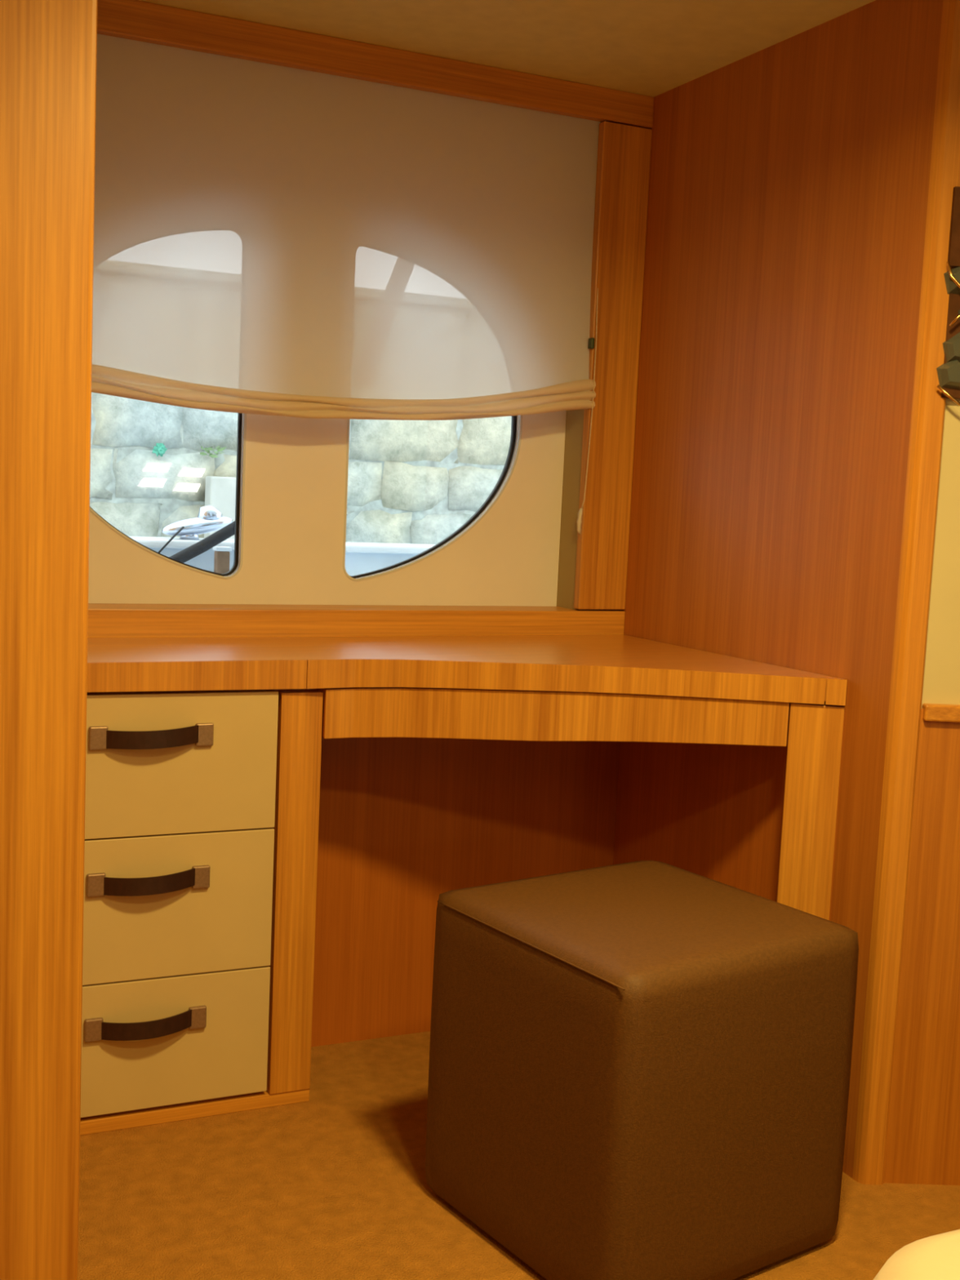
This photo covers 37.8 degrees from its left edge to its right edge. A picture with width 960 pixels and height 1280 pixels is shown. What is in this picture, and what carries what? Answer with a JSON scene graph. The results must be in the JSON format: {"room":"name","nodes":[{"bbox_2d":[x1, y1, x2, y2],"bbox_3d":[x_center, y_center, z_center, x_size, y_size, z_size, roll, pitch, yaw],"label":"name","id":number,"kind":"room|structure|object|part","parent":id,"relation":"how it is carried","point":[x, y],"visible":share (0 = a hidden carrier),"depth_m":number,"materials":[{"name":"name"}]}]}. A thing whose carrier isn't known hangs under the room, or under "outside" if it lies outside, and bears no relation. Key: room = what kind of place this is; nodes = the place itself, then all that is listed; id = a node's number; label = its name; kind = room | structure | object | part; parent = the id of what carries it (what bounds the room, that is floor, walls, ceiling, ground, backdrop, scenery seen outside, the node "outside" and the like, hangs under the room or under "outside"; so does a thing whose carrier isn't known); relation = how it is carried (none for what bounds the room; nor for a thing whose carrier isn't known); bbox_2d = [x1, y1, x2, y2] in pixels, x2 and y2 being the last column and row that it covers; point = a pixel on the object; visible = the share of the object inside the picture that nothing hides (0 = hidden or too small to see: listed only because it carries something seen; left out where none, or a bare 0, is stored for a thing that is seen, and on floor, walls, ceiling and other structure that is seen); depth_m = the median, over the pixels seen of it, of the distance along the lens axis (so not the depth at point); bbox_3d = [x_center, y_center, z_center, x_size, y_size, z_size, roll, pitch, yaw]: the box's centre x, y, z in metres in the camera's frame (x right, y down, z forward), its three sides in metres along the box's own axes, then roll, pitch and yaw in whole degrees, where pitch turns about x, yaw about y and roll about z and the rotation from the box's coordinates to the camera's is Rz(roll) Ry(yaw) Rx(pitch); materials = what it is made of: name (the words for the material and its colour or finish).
{"room":"ship interior","nodes":[
{"label":"ship interior","id":0,"kind":"room"},
{"bbox_2d":[0,0,97,1279],"bbox_3d":[-1.291,-0.100,1.644,1.456,1.746,1.030,0,7,-25],"label":"wall","id":1,"kind":"structure","parent":0,"point":[48,48],"depth_m":1.47,"materials":[{"name":"brown wood"}]},
{"bbox_2d":[97,0,653,128],"bbox_3d":[-0.210,-0.980,2.370,1.166,0.056,0.022,0,7,-25],"label":"trim","id":2,"kind":"structure","parent":1,"relation":"attached to","point":[132,20],"depth_m":2.37,"materials":[{"name":"brown wood"}]},
{"bbox_2d":[88,410,566,606],"bbox_3d":[-0.293,-0.449,2.504,1.124,1.146,0.016,0,7,-25],"label":"wall","id":3,"kind":"structure","parent":0,"point":[295,467],"depth_m":2.53,"materials":[{"name":"beige paint"}]},
{"bbox_2d":[89,413,246,578],"bbox_3d":[-0.572,-0.411,2.388,0.349,0.609,0.036,0,7,-25],"label":"window","id":4,"kind":"structure","parent":3,"relation":"in","point":[239,415],"depth_m":2.47,"materials":[{"name":"black"}]},
{"bbox_2d":[91,33,606,533],"bbox_3d":[-0.260,-0.598,2.400,1.045,0.804,0.055,0,7,-25],"label":"blind","id":5,"kind":"object","parent":3,"relation":"attached to","point":[269,239],"visible":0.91,"depth_m":2.40,"materials":[{"name":"fabric"}]},
{"bbox_3d":[0.213,-0.604,2.606,0.014,0.722,0.018,3,6,8],"label":"cord","id":6,"kind":"part","parent":5,"relation":"part of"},
{"bbox_2d":[88,603,625,638],"bbox_3d":[-0.269,-0.033,2.506,1.166,0.051,0.098,0,7,-25],"label":"trim","id":7,"kind":"structure","parent":3,"relation":"attached to","point":[105,620],"depth_m":2.47,"materials":[{"name":"brown wood"}]},
{"bbox_2d":[342,415,522,581],"bbox_3d":[-0.086,-0.414,2.615,0.351,0.610,0.036,0,7,-25],"label":"window","id":8,"kind":"structure","parent":3,"relation":"in","point":[513,425],"depth_m":2.66,"materials":[{"name":"black"}]},
{"bbox_2d":[556,121,601,609],"bbox_3d":[0.213,-0.516,2.681,0.057,1.006,0.078,0,7,-25],"label":"trim","id":9,"kind":"structure","parent":3,"relation":"attached to","point":[574,418],"depth_m":2.70,"materials":[{"name":"brown wood"}]},
{"bbox_2d":[137,0,875,97],"bbox_3d":[0.458,-0.819,0.665,3.800,0.050,4.200,0,7,-25],"label":"ceiling","id":10,"kind":"structure","parent":0,"point":[653,48],"depth_m":2.25,"materials":[{"name":"beige paint"}]},
{"bbox_2d":[77,1031,959,1279],"bbox_3d":[0.398,0.970,0.812,3.800,0.050,4.100,0,7,-25],"label":"floor","id":11,"kind":"structure","parent":0,"point":[331,1185],"depth_m":1.99,"materials":[{"name":"beige carpet"}]},
{"bbox_2d":[80,688,323,1135],"bbox_3d":[-0.509,0.407,2.246,0.458,0.680,0.254,0,7,-25],"label":"base cabinet","id":12,"kind":"object","parent":11,"relation":"on","point":[202,807],"visible":0.84,"depth_m":2.17,"materials":[{"name":"brown wood"}]},
{"bbox_3d":[-0.507,0.591,2.144,0.139,0.031,0.027,0,7,-25],"label":"strap handle","id":13,"kind":"part","parent":12,"relation":"part of","materials":[{"name":"brown leather"}]},
{"bbox_3d":[-0.497,0.368,2.120,0.139,0.031,0.027,0,7,-25],"label":"strap handle","id":14,"kind":"part","parent":12,"relation":"part of","materials":[{"name":"brown leather"}]},
{"bbox_3d":[-0.487,0.146,2.097,0.139,0.031,0.027,0,7,-25],"label":"strap handle","id":15,"kind":"part","parent":12,"relation":"part of","materials":[{"name":"brown leather"}]},
{"bbox_3d":[-0.515,0.624,2.176,0.382,0.206,0.020,0,7,-25],"label":"drawer","id":16,"kind":"part","parent":12,"relation":"part of","materials":[{"name":"beige paint"}]},
{"bbox_3d":[-0.506,0.409,2.153,0.382,0.222,0.020,0,7,-25],"label":"drawer","id":17,"kind":"part","parent":12,"relation":"part of","materials":[{"name":"beige paint"}]},
{"bbox_3d":[-0.496,0.188,2.129,0.382,0.217,0.020,0,7,-25],"label":"drawer","id":18,"kind":"part","parent":12,"relation":"part of","materials":[{"name":"beige paint"}]},
{"bbox_2d":[311,687,844,1047],"bbox_3d":[0.095,0.415,2.311,0.694,0.705,0.652,0,7,-25],"label":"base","id":19,"kind":"object","parent":11,"relation":"on","point":[426,793],"visible":0.66,"depth_m":2.51,"materials":[{"name":"brown wood"}]},
{"bbox_3d":[-0.046,0.388,2.598,0.676,0.685,0.010,0,7,-25],"label":"panel","id":20,"kind":"part","parent":19,"relation":"part of","materials":[{"name":"brown wood"}]},
{"bbox_2d":[86,635,847,705],"bbox_3d":[-0.099,0.055,2.173,1.138,0.062,0.661,0,7,-25],"label":"countertop","id":21,"kind":"structure","parent":19,"relation":"on","point":[605,664],"depth_m":2.21,"materials":[{"name":"brown wood"}]},
{"bbox_3d":[0.393,0.422,2.465,0.005,0.685,0.605,0,7,-25],"label":"panel","id":22,"kind":"part","parent":19,"relation":"part of","materials":[{"name":"brown wood"}]},
{"bbox_3d":[0.500,0.448,2.179,0.080,0.704,0.020,4,6,15],"label":"leg panel","id":23,"kind":"part","parent":19,"relation":"part of","materials":[{"name":"brown wood"}]},
{"bbox_2d":[425,860,858,1279],"bbox_3d":[0.215,0.588,1.946,0.420,0.450,0.420,-2,8,-36],"label":"stool","id":24,"kind":"object","parent":11,"relation":"on","point":[641,1069],"visible":1,"depth_m":1.79,"materials":[{"name":"brown leather"}]},
{"bbox_2d":[873,1229,959,1279],"bbox_3d":[1.340,0.792,0.519,1.539,0.450,2.021,0,7,-25],"label":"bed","id":25,"kind":"object","parent":11,"relation":"on","point":[935,1257],"visible":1,"depth_m":1.06,"materials":[{"name":"beige fabric"}]},
{"bbox_2d":[613,0,942,1177],"bbox_3d":[0.421,-0.112,2.475,0.058,1.746,0.978,0,7,-25],"label":"wall","id":26,"kind":"structure","parent":0,"point":[788,179],"depth_m":2.23,"materials":[{"name":"brown wood"}]},
{"bbox_2d":[573,121,652,609],"bbox_3d":[0.250,-0.506,2.647,0.103,0.898,0.021,0,7,-25],"label":"trim","id":27,"kind":"structure","parent":26,"relation":"attached to","point":[624,151],"depth_m":2.63,"materials":[{"name":"brown wood"}]},
{"bbox_2d":[883,398,959,1185],"bbox_3d":[1.266,-0.028,2.051,1.250,1.746,0.046,2,6,-1],"label":"wall","id":28,"kind":"structure","parent":0,"point":[923,1139],"depth_m":2.06,"materials":[{"name":"brown wood"}]},
{"bbox_2d":[852,0,959,1184],"bbox_3d":[0.652,-0.053,2.029,0.099,1.746,0.031,0,7,-25],"label":"trim","id":29,"kind":"structure","parent":28,"relation":"attached to","point":[928,406],"depth_m":2.01,"materials":[{"name":"brown wood"}]},
{"bbox_2d":[921,702,959,722],"bbox_3d":[1.262,0.130,2.053,1.244,0.024,0.036,2,6,-1],"label":"trim","id":30,"kind":"structure","parent":28,"relation":"attached to","point":[931,712],"depth_m":2.02,"materials":[{"name":"brown wood"}]},
{"bbox_2d":[936,186,959,406],"bbox_3d":[0.713,-0.471,1.958,0.137,0.308,0.032,2,6,-1],"label":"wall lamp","id":31,"kind":"object","parent":28,"relation":"attached to","point":[948,373],"visible":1,"depth_m":1.96,"materials":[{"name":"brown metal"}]},
{"bbox_3d":[0.256,-0.044,3.227,5.200,0.035,0.640,0,7,-25],"label":"deck","id":32,"kind":"object","parent":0,"visible":0},
{"bbox_2d":[168,520,235,563],"bbox_3d":[-0.567,-0.206,2.932,0.353,0.220,0.025,0,7,-25],"label":"mooring rope","id":33,"kind":"object","parent":32,"relation":"on","point":[224,533],"visible":0.33,"depth_m":2.92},
{"bbox_2d":[212,546,231,573],"bbox_3d":[-0.551,-0.136,2.993,0.034,0.126,0.034,0,7,-25],"label":"post","id":34,"kind":"object","parent":32,"relation":"on","point":[222,554],"visible":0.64,"depth_m":2.98,"materials":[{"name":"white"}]},
{"bbox_2d":[128,536,435,576],"bbox_3d":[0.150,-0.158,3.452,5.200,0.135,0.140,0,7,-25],"label":"boat","id":35,"kind":"object","parent":32,"relation":"on","point":[361,557],"visible":0.02,"depth_m":3.19,"materials":[{"name":"white"}]},
{"bbox_2d":[161,505,232,539],"bbox_3d":[-0.618,-0.256,3.069,0.157,0.081,0.068,0,7,-25],"label":"cleat","id":36,"kind":"object","parent":35,"relation":"on","point":[209,518],"visible":0.94,"depth_m":3.05,"materials":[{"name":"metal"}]},
{"bbox_2d":[157,526,184,553],"bbox_3d":[-0.673,-0.191,2.973,0.107,0.101,0.016,-3,8,-42],"label":"thin line","id":37,"kind":"object","parent":36,"relation":"attached to","point":[182,527],"visible":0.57,"depth_m":2.98,"materials":[{"name":"black"}]},
{"bbox_3d":[-0.593,-0.276,3.078,0.057,0.041,0.056,0,7,-25],"label":"knob","id":38,"kind":"part","parent":36,"relation":"part of","materials":[{"name":"metal"}]},
{"label":"outside","id":39,"kind":"structure","parent":0,"visible":0},
{"bbox_2d":[89,392,511,544],"bbox_3d":[-0.459,-0.353,4.987,5.800,2.810,0.561,0,7,-25],"label":"wall","id":40,"kind":"structure","parent":39,"point":[410,482],"depth_m":4.74,"materials":[{"name":"stone"}]},
{"bbox_2d":[151,443,167,457],"bbox_3d":[-1.016,-0.603,4.449,0.049,0.044,0.022,0,7,-25],"label":"clump","id":41,"kind":"object","parent":40,"relation":"attached to","point":[160,449],"visible":1,"depth_m":4.44,"materials":[{"name":"green plant"}]},
{"bbox_2d":[200,445,226,457],"bbox_3d":[-0.858,-0.609,4.516,0.089,0.045,0.020,0,7,-25],"label":"plant","id":42,"kind":"object","parent":40,"relation":"attached to","point":[219,449],"visible":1,"depth_m":4.52,"materials":[{"name":"green plant"}]},
{"bbox_2d":[204,475,235,538],"bbox_3d":[-0.783,-0.370,4.541,0.205,0.310,0.075,0,7,-25],"label":"stone slab","id":43,"kind":"object","parent":40,"relation":"attached to","point":[220,491],"visible":0.2,"depth_m":4.47,"materials":[{"name":"white stone"}]}
]}

